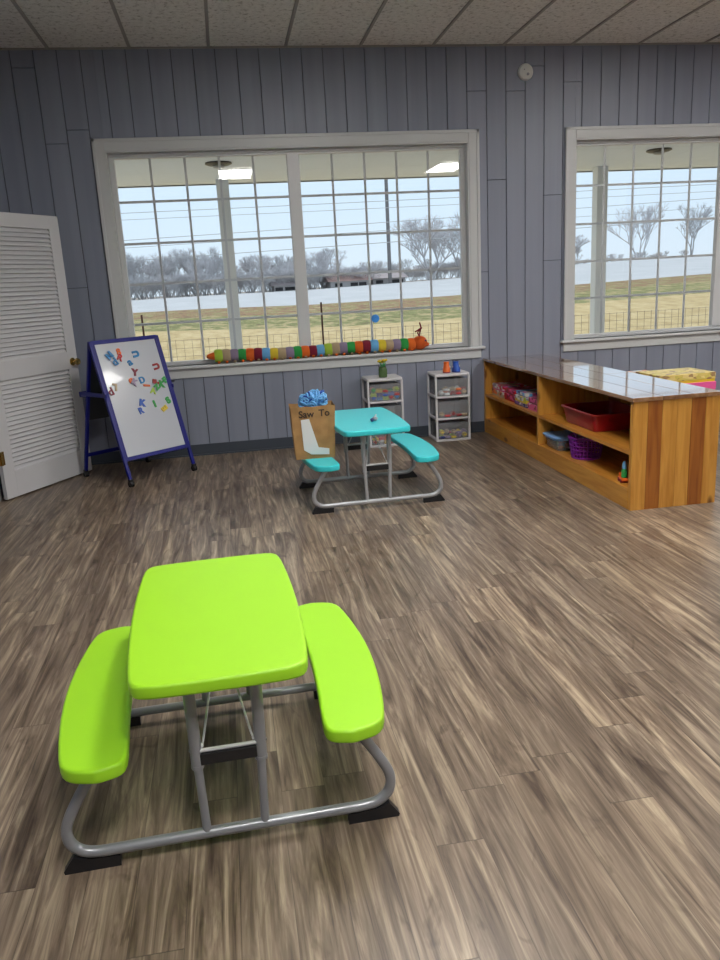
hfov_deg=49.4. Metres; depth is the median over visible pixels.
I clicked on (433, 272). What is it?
bare shrub
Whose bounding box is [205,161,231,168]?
lamp
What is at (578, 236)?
bare tree
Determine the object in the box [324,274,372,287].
house
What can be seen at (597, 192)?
porch post
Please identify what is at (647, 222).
power line
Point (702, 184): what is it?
power line
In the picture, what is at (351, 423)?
picnic table
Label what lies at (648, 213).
bare tree
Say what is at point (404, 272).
bare shrub
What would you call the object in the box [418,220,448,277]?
bare tree
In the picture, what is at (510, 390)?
game box
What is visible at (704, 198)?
power line
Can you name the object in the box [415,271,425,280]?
bare shrub
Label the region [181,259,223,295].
bare tree
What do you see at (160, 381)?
magnetic letter
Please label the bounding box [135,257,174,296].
bare tree
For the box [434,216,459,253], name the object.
bare tree
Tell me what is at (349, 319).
fence
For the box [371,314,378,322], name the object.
window sticker
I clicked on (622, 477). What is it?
toy truck
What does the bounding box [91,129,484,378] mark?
window
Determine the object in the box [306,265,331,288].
bare shrub
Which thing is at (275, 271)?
bare shrub
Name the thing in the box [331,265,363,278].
bare shrub
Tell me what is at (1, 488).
baseboard
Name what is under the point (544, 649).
floor
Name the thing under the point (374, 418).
toy figure
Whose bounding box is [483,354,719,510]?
storage shelf
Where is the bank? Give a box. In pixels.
[133,274,710,319]
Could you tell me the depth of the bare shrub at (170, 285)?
81.92 m
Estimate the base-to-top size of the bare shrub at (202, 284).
2.171 m
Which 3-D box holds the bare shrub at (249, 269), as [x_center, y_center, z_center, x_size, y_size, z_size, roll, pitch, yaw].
[-13.279,-21.650,85.694,4.518,2.631,5.541,-1,14,10]
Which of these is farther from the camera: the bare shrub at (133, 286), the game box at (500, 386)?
the bare shrub at (133, 286)
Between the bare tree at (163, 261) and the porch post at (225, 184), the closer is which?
the porch post at (225, 184)
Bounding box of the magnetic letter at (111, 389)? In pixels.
[109,387,114,395]
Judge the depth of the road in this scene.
59.08 m
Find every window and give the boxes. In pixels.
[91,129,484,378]
[560,123,719,351]
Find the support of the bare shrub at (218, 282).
on the field
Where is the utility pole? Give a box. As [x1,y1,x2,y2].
[384,179,391,283]
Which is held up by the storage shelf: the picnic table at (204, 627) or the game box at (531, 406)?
the game box at (531, 406)
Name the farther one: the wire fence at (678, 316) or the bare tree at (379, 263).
the bare tree at (379, 263)
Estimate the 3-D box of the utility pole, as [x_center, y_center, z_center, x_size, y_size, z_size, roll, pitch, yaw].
[2.959,-27.573,83.568,2.200,13.200,0.420,-5,14,-9]
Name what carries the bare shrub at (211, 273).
on the field
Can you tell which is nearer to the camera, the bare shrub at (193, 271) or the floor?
the floor
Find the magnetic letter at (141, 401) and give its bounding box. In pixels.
[139,399,145,406]
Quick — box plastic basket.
[568,432,602,459]
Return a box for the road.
[131,256,711,312]
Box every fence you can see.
[134,281,710,331]
[141,297,708,361]
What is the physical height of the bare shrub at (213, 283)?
2.176 m
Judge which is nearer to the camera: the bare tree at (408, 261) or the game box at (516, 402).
the game box at (516, 402)
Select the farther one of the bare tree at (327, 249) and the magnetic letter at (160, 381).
the bare tree at (327, 249)
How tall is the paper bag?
0.424 m
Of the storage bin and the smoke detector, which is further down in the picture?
the storage bin
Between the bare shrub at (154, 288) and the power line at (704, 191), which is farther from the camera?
the bare shrub at (154, 288)
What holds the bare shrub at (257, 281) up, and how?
on the field
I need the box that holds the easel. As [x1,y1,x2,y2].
[79,335,196,486]
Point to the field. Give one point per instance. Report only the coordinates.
(453, 277)
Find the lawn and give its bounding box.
[135,293,709,361]
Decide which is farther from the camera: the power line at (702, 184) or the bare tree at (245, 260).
the bare tree at (245, 260)
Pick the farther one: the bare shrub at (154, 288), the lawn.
the bare shrub at (154, 288)
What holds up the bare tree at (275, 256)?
on the field
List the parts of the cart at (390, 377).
panel, drawer, drawer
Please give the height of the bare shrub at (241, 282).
2.128 m
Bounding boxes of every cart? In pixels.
[361,374,404,447]
[427,369,470,441]
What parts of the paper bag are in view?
link piece, link piece, link piece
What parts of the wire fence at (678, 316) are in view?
fence post, fence post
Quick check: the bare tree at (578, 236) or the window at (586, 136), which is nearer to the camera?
the window at (586, 136)
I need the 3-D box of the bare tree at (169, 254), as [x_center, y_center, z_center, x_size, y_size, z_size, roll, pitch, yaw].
[-22.529,-23.890,91.230,4.422,5.448,7.011,9,19,41]
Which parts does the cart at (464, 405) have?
panel, drawer, drawer, drawer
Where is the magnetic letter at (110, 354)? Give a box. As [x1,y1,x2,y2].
[105,351,113,359]
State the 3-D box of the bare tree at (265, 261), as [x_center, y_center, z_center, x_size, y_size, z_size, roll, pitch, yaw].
[-11.365,-23.323,88.490,3.527,4.346,5.592,-6,15,-12]
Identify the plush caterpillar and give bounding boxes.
[206,322,428,363]
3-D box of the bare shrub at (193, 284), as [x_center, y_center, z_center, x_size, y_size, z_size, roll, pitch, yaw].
[-17.306,-20.480,83.717,2.961,1.676,2.564,6,17,31]
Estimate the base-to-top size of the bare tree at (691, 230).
6.169 m
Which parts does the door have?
knob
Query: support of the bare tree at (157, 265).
on the field
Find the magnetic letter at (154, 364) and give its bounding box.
[152,363,159,369]
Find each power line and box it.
[121,184,712,213]
[124,198,711,240]
[128,222,654,260]
[129,191,712,219]
[129,207,709,247]
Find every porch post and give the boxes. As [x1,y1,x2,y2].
[216,178,242,348]
[590,166,607,333]
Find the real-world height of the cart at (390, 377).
0.605 m
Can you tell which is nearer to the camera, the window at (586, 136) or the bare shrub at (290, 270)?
the window at (586, 136)
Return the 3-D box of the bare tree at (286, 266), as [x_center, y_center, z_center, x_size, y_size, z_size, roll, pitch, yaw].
[-7.980,-22.530,86.712,2.634,3.246,4.176,1,15,17]
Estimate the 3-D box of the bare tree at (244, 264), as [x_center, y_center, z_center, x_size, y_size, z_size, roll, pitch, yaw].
[-13.105,-24.263,92.271,2.953,4.483,3.839,-13,17,-34]
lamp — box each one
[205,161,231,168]
[646,147,671,154]
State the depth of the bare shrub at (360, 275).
84.25 m
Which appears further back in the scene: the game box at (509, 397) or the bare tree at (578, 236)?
the bare tree at (578, 236)
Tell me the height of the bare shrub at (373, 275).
2.394 m
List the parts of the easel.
leg, chalkboard panel, leg, board frame, whiteboard panel, leg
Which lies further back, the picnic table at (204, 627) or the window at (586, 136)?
the window at (586, 136)
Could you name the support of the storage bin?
on the storage shelf
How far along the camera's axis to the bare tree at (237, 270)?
89.90 m
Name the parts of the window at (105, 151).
sill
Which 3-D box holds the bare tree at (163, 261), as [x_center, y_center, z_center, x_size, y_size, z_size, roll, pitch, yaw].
[-22.155,-23.027,89.398,3.854,4.570,3.545,11,20,44]
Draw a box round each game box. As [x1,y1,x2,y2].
[492,381,526,391]
[492,388,504,397]
[504,392,514,402]
[505,386,535,395]
[515,394,528,403]
[515,400,527,407]
[516,389,536,397]
[528,403,536,411]
[529,396,536,405]
[636,367,715,382]
[685,381,715,388]
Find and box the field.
[131,277,455,299]
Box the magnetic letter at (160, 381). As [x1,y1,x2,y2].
[159,380,165,387]
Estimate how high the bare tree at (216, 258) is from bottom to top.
4.532 m
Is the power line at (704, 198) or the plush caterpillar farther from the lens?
the power line at (704, 198)
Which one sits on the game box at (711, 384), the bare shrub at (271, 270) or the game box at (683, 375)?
the game box at (683, 375)
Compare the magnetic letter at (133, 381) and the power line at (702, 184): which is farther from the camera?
the power line at (702, 184)
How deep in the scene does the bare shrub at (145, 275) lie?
83.96 m
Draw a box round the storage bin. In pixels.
[543,430,583,450]
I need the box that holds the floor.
[0,418,719,959]
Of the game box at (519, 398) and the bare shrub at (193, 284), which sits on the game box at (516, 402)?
the game box at (519, 398)
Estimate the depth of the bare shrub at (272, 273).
83.94 m
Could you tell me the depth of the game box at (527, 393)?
6.45 m
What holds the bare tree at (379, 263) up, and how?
on the field
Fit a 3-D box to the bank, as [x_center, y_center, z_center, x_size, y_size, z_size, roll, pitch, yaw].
[0.011,-9.221,39.511,115.200,0.970,10.000,-5,14,-9]
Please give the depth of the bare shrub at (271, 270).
83.58 m
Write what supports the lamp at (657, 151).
attached to the ceiling at (316, 167)
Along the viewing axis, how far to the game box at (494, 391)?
7.05 m
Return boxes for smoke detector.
[518,63,532,80]
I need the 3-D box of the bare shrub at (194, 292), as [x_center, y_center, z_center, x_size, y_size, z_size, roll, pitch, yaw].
[-17.890,-20.995,84.007,4.616,2.687,5.661,-1,14,7]
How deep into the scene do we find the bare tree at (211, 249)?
88.65 m
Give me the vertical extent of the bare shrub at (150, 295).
2.473 m
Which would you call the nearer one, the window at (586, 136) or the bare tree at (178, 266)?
the window at (586, 136)
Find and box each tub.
[546,437,582,450]
[561,400,630,431]
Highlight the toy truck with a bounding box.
[618,461,627,482]
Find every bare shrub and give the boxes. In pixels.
[129,273,154,299]
[129,275,156,299]
[130,278,162,298]
[133,286,147,298]
[145,285,169,298]
[148,275,170,297]
[150,271,200,297]
[156,278,179,297]
[165,278,189,296]
[166,271,205,296]
[167,277,185,296]
[171,272,208,295]
[172,271,214,294]
[187,284,206,295]
[188,275,216,295]
[200,270,237,294]
[200,282,219,295]
[204,277,224,294]
[222,269,249,293]
[236,269,266,292]
[237,276,254,292]
[246,267,284,291]
[247,274,274,292]
[254,268,287,291]
[263,270,283,282]
[266,266,293,283]
[289,263,335,288]
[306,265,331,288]
[307,277,320,289]
[318,266,350,279]
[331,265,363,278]
[339,265,370,276]
[350,264,382,277]
[351,268,375,278]
[404,272,416,281]
[409,271,424,280]
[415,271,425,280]
[429,264,450,279]
[439,261,460,278]
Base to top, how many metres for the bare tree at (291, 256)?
4.178 m
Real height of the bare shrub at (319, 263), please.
2.959 m
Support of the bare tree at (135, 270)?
on the field
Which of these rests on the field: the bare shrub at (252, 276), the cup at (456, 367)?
the bare shrub at (252, 276)
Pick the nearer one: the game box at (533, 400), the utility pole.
the game box at (533, 400)
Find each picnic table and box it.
[58,553,399,874]
[299,407,444,514]
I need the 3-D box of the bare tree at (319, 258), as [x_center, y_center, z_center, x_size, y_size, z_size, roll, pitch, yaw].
[-4.034,-23.428,87.274,5.483,4.261,3.458,-14,18,-38]
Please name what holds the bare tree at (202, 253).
on the field
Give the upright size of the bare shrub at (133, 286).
1.867 m
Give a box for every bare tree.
[126,253,146,278]
[126,256,172,299]
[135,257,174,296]
[140,257,173,298]
[147,251,191,297]
[151,258,177,296]
[159,248,205,296]
[174,247,196,293]
[179,247,222,294]
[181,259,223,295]
[187,256,213,295]
[198,253,222,292]
[202,255,224,294]
[223,263,245,274]
[239,256,255,292]
[242,254,274,289]
[242,255,265,292]
[271,255,291,265]
[272,256,293,269]
[278,262,293,270]
[305,251,340,288]
[306,257,312,289]
[311,248,347,269]
[358,262,373,269]
[362,260,387,268]
[390,214,459,279]
[397,258,413,281]
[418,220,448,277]
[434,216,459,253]
[440,231,460,277]
[575,235,590,252]
[607,203,665,257]
[675,202,713,254]
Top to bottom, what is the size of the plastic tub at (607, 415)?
0.125 m
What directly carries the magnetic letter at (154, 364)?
attached to the easel
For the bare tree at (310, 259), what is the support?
on the field
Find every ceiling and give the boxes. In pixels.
[0,0,719,47]
[114,143,718,187]
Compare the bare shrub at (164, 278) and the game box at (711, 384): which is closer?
the game box at (711, 384)
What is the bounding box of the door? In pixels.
[0,212,91,499]
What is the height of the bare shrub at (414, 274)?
1.480 m
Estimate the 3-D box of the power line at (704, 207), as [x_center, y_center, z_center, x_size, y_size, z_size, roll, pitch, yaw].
[4.351,-13.331,40.203,98.600,2.404,0.025,-5,14,-9]
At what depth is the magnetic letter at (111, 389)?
5.98 m
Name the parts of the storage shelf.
panel, shelf, shelf, panel, panel, panel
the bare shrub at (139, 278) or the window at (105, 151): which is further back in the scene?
the bare shrub at (139, 278)
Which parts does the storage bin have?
lid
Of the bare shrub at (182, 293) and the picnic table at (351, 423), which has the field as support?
the bare shrub at (182, 293)
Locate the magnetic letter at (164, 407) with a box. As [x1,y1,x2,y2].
[161,404,167,411]
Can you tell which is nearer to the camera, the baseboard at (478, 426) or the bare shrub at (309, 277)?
the baseboard at (478, 426)
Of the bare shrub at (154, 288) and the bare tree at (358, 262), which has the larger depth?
the bare tree at (358, 262)
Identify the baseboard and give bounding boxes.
[0,483,3,497]
[91,421,484,464]
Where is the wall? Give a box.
[0,44,719,451]
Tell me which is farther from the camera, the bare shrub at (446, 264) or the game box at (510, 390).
the bare shrub at (446, 264)
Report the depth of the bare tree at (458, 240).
90.26 m
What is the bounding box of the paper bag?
[289,392,334,459]
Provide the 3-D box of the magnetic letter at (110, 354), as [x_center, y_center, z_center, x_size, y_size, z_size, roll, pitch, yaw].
[-1.923,-0.955,6.008,0.027,0.076,0.076,5,16,29]
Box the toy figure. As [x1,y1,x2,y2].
[370,414,377,421]
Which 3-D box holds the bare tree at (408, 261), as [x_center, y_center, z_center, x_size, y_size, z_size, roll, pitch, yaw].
[5.855,-27.106,101.252,2.577,3.056,2.370,-15,19,-39]
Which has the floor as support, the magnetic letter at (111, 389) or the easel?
the easel
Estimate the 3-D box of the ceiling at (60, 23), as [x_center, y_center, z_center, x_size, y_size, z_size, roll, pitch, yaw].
[3.129,-2.627,1.948,10.980,0.054,10.117,-5,14,-9]
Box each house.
[269,279,294,291]
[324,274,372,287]
[371,272,407,284]
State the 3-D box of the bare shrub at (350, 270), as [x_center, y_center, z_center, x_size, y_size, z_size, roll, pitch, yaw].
[-0.728,-22.265,85.480,4.013,2.336,4.922,9,19,40]
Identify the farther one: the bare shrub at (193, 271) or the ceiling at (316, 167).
the bare shrub at (193, 271)
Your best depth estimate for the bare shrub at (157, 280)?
84.91 m
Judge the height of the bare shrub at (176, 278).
2.837 m
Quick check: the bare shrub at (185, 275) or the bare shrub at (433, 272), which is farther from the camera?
the bare shrub at (433, 272)
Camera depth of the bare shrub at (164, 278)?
85.58 m
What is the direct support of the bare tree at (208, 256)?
on the field
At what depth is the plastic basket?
5.52 m
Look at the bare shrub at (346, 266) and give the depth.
84.03 m
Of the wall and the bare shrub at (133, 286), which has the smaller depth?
the wall
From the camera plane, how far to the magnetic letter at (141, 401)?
6.14 m
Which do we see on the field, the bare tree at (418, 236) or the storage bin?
the bare tree at (418, 236)
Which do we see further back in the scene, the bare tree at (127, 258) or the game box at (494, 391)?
the bare tree at (127, 258)
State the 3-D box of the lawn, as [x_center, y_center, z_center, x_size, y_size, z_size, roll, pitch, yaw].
[0.928,-3.279,17.997,66.560,0.877,16.300,-5,14,-9]
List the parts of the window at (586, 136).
sill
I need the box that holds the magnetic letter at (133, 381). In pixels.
[131,378,137,386]
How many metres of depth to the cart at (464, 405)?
7.04 m
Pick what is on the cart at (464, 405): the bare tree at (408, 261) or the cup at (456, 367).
the cup at (456, 367)
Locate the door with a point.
(42, 414)
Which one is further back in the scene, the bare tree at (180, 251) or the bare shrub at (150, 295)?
the bare tree at (180, 251)
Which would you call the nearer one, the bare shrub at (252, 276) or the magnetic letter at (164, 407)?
the magnetic letter at (164, 407)
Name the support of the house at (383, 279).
on the field
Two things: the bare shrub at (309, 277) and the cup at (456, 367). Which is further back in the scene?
the bare shrub at (309, 277)

